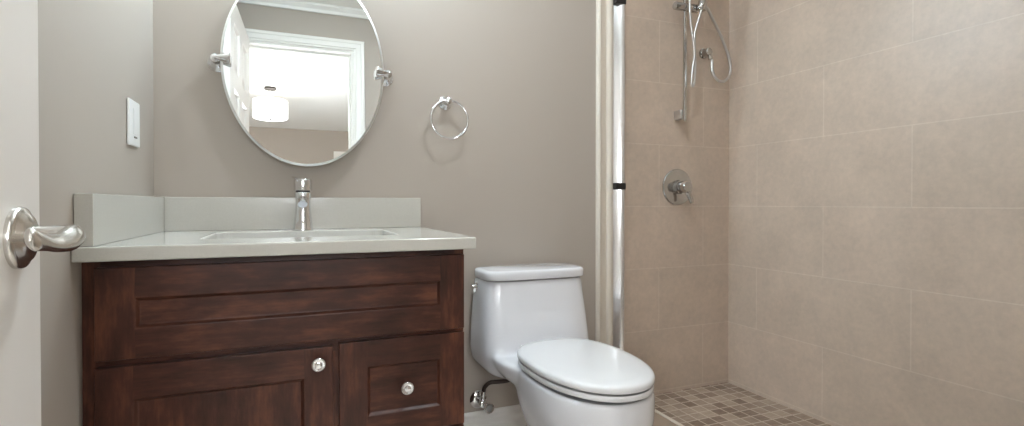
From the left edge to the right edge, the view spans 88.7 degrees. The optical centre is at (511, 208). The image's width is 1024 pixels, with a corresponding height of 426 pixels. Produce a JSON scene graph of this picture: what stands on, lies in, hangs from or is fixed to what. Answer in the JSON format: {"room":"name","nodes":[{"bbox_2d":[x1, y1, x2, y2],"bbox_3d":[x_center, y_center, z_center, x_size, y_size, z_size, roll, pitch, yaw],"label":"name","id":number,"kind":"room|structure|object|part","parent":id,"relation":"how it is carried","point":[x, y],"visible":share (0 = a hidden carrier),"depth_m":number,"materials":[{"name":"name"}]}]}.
{"room":"bathroom","nodes":[
{"label":"bathroom","id":0,"kind":"room"},
{"bbox_2d":[38,0,153,425],"bbox_3d":[-0.766,-0.242,0.703,0.120,2.250,1.950,0,1,-22],"label":"wall","id":1,"kind":"structure","parent":0,"point":[94,56],"depth_m":0.98,"materials":[{"name":"beige paint"}]},
{"bbox_2d":[73,193,164,246],"bbox_3d":[-0.908,0.019,1.246,0.030,0.099,0.601,0,1,-22],"label":"backsplash","id":2,"kind":"structure","parent":1,"relation":"attached to","point":[103,218],"depth_m":1.09,"materials":[{"name":"white stone"}]},
{"bbox_2d":[127,98,139,147],"bbox_3d":[-0.949,-0.213,1.315,0.009,0.114,0.092,0,1,-22],"label":"light switch","id":3,"kind":"object","parent":1,"relation":"attached to","point":[133,108],"visible":1,"depth_m":1.30,"materials":[{"name":"white plastic"}]},
{"bbox_2d":[153,0,728,412],"bbox_3d":[-0.058,-0.254,1.983,2.168,2.250,0.128,0,1,-22],"label":"wall","id":4,"kind":"structure","parent":0,"point":[520,180],"depth_m":1.96,"materials":[{"name":"beige paint"}]},
{"bbox_2d":[164,197,420,230],"bbox_3d":[-0.660,0.015,1.658,0.743,0.099,0.029,0,1,-22],"label":"backsplash","id":5,"kind":"structure","parent":4,"relation":"attached to","point":[180,213],"depth_m":1.62,"materials":[{"name":"white stone"}]},
{"bbox_2d":[207,0,392,165],"bbox_3d":[-0.639,-0.441,1.627,0.549,0.623,0.096,0,1,-22],"label":"mirror","id":6,"kind":"object","parent":4,"relation":"attached to","point":[304,80],"visible":1,"depth_m":1.61,"materials":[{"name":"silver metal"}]},
{"bbox_2d":[430,97,468,139],"bbox_3d":[-0.222,-0.315,1.822,0.139,0.156,0.058,0,1,-22],"label":"towel ring","id":7,"kind":"object","parent":4,"relation":"attached to","point":[444,103],"visible":1,"depth_m":1.81,"materials":[{"name":"silver metal"}]},
{"bbox_3d":[-0.226,-0.370,1.820,0.046,0.046,0.058,0,1,-22],"label":"post","id":8,"kind":"part","parent":7,"relation":"part of","materials":[{"name":"silver metal"}]},
{"bbox_2d":[470,379,509,413],"bbox_3d":[-0.066,0.651,1.880,0.152,0.148,0.087,0,1,-22],"label":"shutoff valve","id":9,"kind":"object","parent":4,"relation":"attached to","point":[478,398],"visible":0.77,"depth_m":1.86,"materials":[{"name":"silver metal"}]},
{"bbox_3d":[-0.082,0.702,1.843,0.037,0.037,0.030,0,1,-22],"label":"valve handle","id":10,"kind":"part","parent":9,"relation":"part of","materials":[{"name":"silver metal"}]},
{"bbox_2d":[464,404,525,425],"bbox_3d":[-0.020,0.804,1.939,0.683,0.136,0.016,0,1,-22],"label":"baseboard","id":11,"kind":"structure","parent":4,"relation":"attached to","point":[512,415],"depth_m":1.92,"materials":[{"name":"white paint"}]},
{"bbox_2d":[595,0,612,345],"bbox_3d":[0.370,-0.320,2.085,0.070,2.120,0.024,0,1,-22],"label":"trim","id":12,"kind":"structure","parent":4,"relation":"attached to","point":[604,8],"depth_m":2.08,"materials":[{"name":"beige"}]},
{"bbox_2d":[613,0,625,350],"bbox_3d":[0.426,-0.048,2.095,0.047,1.574,0.036,0,1,-22],"label":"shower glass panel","id":13,"kind":"object","parent":4,"relation":"attached to","point":[619,185],"visible":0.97,"depth_m":2.09,"materials":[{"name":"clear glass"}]},
{"bbox_2d":[662,169,693,204],"bbox_3d":[0.716,-0.091,2.197,0.154,0.154,0.071,0,1,-22],"label":"shower mixer","id":14,"kind":"object","parent":4,"relation":"attached to","point":[676,185],"visible":1,"depth_m":2.20,"materials":[{"name":"silver metal"}]},
{"bbox_3d":[0.717,-0.091,2.193,0.060,0.060,0.062,0,1,-22],"label":"handle","id":15,"kind":"part","parent":14,"relation":"part of","materials":[{"name":"silver metal"}]},
{"bbox_3d":[0.737,-0.055,2.184,0.046,0.070,0.014,0,1,-1],"label":"lever","id":16,"kind":"part","parent":14,"relation":"part of","materials":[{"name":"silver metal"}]},
{"bbox_2d":[672,0,731,120],"bbox_3d":[0.803,-0.736,2.208,0.216,0.747,0.255,0,1,26],"label":"shower rail","id":17,"kind":"object","parent":4,"relation":"attached to","point":[683,6],"visible":1,"depth_m":2.17,"materials":[{"name":"silver metal"}]},
{"bbox_3d":[0.717,-0.712,2.170,0.014,0.698,0.012,0,1,-22],"label":"rail","id":18,"kind":"part","parent":17,"relation":"part of","materials":[{"name":"silver metal"}]},
{"bbox_2d":[699,48,712,59],"bbox_3d":[0.838,-0.666,2.256,0.044,0.056,0.045,0,1,-22],"label":"wall outlet","id":19,"kind":"object","parent":17,"relation":"attached to","point":[703,53],"depth_m":2.24,"materials":[{"name":"silver metal"}]},
{"bbox_2d":[654,382,832,425],"bbox_3d":[0.955,0.832,1.426,0.730,0.090,1.710,0,1,-22],"label":"floor","id":20,"kind":"structure","parent":0,"point":[721,404],"depth_m":2.04,"materials":[{"name":"brown tile"}]},
{"bbox_2d":[653,412,677,425],"bbox_3d":[0.691,0.779,1.316,0.150,0.058,1.710,0,1,-22],"label":"shower curb","id":21,"kind":"object","parent":20,"relation":"on","point":[659,420],"depth_m":1.83,"materials":[{"name":"beige tile"}]},
{"bbox_2d":[655,409,683,425],"bbox_3d":[0.768,0.772,1.343,0.014,0.051,1.699,0,1,-22],"label":"trim","id":22,"kind":"structure","parent":20,"relation":"on","point":[656,411],"depth_m":1.85,"materials":[{"name":"beige tile"}]},
{"bbox_2d":[728,0,1023,425],"bbox_3d":[1.348,-0.250,1.579,0.120,2.250,1.950,0,1,-22],"label":"wall","id":23,"kind":"structure","parent":0,"point":[876,224],"depth_m":1.74,"materials":[{"name":"beige tile"}]},
{"bbox_3d":[0.291,0.929,1.152,2.408,0.100,1.950,0,1,-22],"label":"floor","id":24,"kind":"structure","parent":0,"visible":0},
{"bbox_2d":[82,249,463,425],"bbox_3d":[-0.568,0.486,1.383,0.758,0.782,0.614,0,1,-22],"label":"vanity cabinet","id":25,"kind":"object","parent":24,"relation":"on","point":[371,338],"visible":0.96,"depth_m":1.11,"materials":[{"name":"brown wood"}]},
{"bbox_3d":[-0.597,0.535,1.084,0.429,0.460,0.020,0,1,-22],"label":"door","id":26,"kind":"part","parent":25,"relation":"part of","materials":[{"name":"brown wood"}]},
{"bbox_2d":[71,193,475,262],"bbox_3d":[-0.560,0.031,1.383,0.776,0.127,0.615,0,1,-22],"label":"countertop","id":27,"kind":"structure","parent":25,"relation":"on","point":[115,227],"depth_m":1.31,"materials":[{"name":"white stone"}]},
{"bbox_2d":[292,176,312,229],"bbox_3d":[-0.620,-0.017,1.551,0.061,0.163,0.154,0,1,-22],"label":"faucet","id":28,"kind":"object","parent":27,"relation":"on","point":[302,217],"visible":1,"depth_m":1.56,"materials":[{"name":"silver metal"}]},
{"bbox_3d":[-0.637,-0.076,1.591,0.053,0.046,0.071,0,1,-31],"label":"handle","id":29,"kind":"part","parent":28,"relation":"part of","materials":[{"name":"silver metal"}]},
{"bbox_3d":[-0.610,-0.021,1.530,0.032,0.036,0.107,0,1,-22],"label":"spout","id":30,"kind":"part","parent":28,"relation":"part of","materials":[{"name":"silver metal"}]},
{"bbox_3d":[-0.457,0.201,1.139,0.730,0.178,0.020,0,1,-22],"label":"drawer","id":31,"kind":"part","parent":25,"relation":"part of","materials":[{"name":"brown wood"}]},
{"bbox_3d":[-0.417,0.334,1.128,0.032,0.032,0.031,0,1,-22],"label":"knob","id":32,"kind":"part","parent":25,"relation":"part of","materials":[{"name":"silver metal"}]},
{"bbox_3d":[-0.253,0.410,1.225,0.289,0.222,0.020,0,1,-22],"label":"drawer","id":33,"kind":"part","parent":25,"relation":"part of","materials":[{"name":"brown wood"}]},
{"bbox_3d":[-0.242,0.410,1.202,0.032,0.032,0.031,0,1,-22],"label":"knob","id":34,"kind":"part","parent":25,"relation":"part of","materials":[{"name":"silver metal"}]},
{"bbox_2d":[470,263,654,425],"bbox_3d":[0.152,0.541,1.609,0.418,0.667,0.724,0,1,-22],"label":"toilet","id":35,"kind":"object","parent":24,"relation":"on","point":[529,330],"visible":1,"depth_m":1.59,"materials":[{"name":"white ceramic"}]},
{"bbox_3d":[-0.123,0.267,1.780,0.040,0.024,0.070,0,1,-22],"label":"flush lever","id":36,"kind":"part","parent":35,"relation":"part of","materials":[{"name":"silver metal"}]},
{"bbox_3d":[0.064,0.221,1.844,0.374,0.030,0.176,0,1,-22],"label":"tank lid","id":37,"kind":"part","parent":35,"relation":"part of","materials":[{"name":"white ceramic"}]},
{"bbox_3d":[0.208,0.463,1.499,0.316,0.014,0.474,0,1,-22],"label":"seat","id":38,"kind":"part","parent":35,"relation":"part of","materials":[{"name":"white plastic"}]},
{"bbox_3d":[0.208,0.436,1.498,0.320,0.026,0.478,0,1,-22],"label":"lid","id":39,"kind":"part","parent":35,"relation":"part of","materials":[{"name":"white plastic"}]},
{"bbox_3d":[0.641,-0.238,0.296,2.168,2.250,0.120,0,1,-22],"label":"wall","id":40,"kind":"structure","parent":0,"visible":0},
{"bbox_2d":[0,0,85,425],"bbox_3d":[-0.397,-0.102,0.322,0.099,1.965,0.640,0,1,-25],"label":"door","id":41,"kind":"structure","parent":40,"relation":"in","point":[22,237],"depth_m":0.55,"materials":[{"name":"white paint"}]},
{"bbox_3d":[-0.513,0.031,0.553,0.015,0.066,0.066,0,1,-25],"label":"handle","id":42,"kind":"part","parent":41,"relation":"part of","materials":[{"name":"silver metal"}]},
{"bbox_3d":[-0.461,0.030,0.514,0.052,0.027,0.138,0,1,-25],"label":"lever","id":43,"kind":"part","parent":41,"relation":"part of","materials":[{"name":"silver metal"}]}
]}

